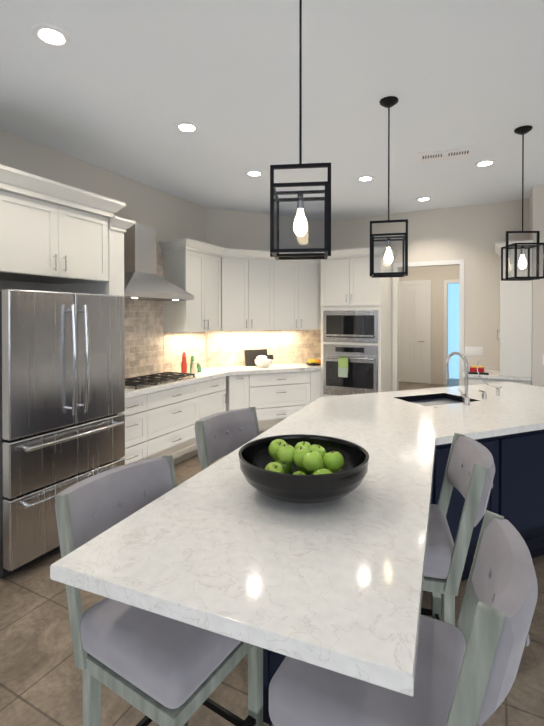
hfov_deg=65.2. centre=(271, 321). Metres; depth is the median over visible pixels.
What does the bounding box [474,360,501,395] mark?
faucet
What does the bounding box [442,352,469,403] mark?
faucet
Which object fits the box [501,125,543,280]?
pendant light
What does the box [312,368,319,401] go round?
base cabinet
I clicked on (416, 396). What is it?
sink
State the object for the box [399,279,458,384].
door
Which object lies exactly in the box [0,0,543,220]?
ceiling
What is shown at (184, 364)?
figurine
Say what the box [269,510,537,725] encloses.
stool
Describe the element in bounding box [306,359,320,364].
fruit plate
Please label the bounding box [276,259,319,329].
upper cabinet
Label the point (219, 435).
stool
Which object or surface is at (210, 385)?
countertop
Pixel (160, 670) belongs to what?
stool
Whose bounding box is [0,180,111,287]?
upper cabinet
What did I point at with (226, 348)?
backsplash
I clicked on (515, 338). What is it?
tall cabinet
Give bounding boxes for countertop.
[50,382,543,695]
[125,363,319,411]
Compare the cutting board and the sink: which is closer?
the sink
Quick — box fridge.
[0,289,124,578]
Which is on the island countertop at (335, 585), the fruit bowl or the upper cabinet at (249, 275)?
the fruit bowl
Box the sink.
[382,389,481,411]
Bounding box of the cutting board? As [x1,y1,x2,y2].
[244,349,273,365]
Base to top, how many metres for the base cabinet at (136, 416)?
0.868 m
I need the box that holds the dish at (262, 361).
[255,355,271,366]
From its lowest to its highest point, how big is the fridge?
1.775 m
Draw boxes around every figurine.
[181,352,186,372]
[189,355,201,373]
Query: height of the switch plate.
0.120 m
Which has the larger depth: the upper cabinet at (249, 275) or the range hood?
the upper cabinet at (249, 275)
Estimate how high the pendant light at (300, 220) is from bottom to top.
1.236 m
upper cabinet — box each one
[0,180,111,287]
[163,244,223,332]
[212,248,275,330]
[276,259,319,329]
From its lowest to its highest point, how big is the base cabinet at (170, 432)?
0.868 m
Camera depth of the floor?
1.94 m
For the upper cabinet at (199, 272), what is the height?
0.986 m
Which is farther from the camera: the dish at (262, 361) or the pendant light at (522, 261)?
the dish at (262, 361)
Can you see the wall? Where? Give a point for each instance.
(453, 243)
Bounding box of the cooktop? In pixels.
[125,372,196,389]
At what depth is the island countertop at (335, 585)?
1.30 m
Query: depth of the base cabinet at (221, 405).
5.18 m
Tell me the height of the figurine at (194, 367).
0.220 m
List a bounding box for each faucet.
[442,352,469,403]
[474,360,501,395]
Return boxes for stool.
[55,455,262,725]
[194,407,259,469]
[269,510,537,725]
[421,432,494,625]
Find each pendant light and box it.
[270,0,330,259]
[370,96,407,277]
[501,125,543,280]
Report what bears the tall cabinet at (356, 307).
on the floor
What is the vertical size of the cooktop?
0.045 m
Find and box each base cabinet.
[121,404,147,464]
[148,408,203,464]
[204,400,227,416]
[228,392,247,410]
[248,372,311,433]
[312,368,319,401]
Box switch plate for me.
[465,346,482,355]
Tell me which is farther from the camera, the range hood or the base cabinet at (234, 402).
the base cabinet at (234, 402)
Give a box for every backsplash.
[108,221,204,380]
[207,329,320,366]
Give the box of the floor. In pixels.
[0,378,543,725]
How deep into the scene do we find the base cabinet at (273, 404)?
5.70 m
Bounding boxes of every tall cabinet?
[320,248,391,396]
[463,240,532,384]
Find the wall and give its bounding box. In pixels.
[0,129,543,390]
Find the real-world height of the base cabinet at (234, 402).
0.868 m
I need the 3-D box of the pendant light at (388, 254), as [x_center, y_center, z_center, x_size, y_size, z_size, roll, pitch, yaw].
[0.807,-0.916,2.938,0.255,1.207,0.227,0,1,13]
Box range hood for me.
[124,223,193,300]
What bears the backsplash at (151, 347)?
attached to the wall
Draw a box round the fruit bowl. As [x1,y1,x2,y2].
[238,434,368,503]

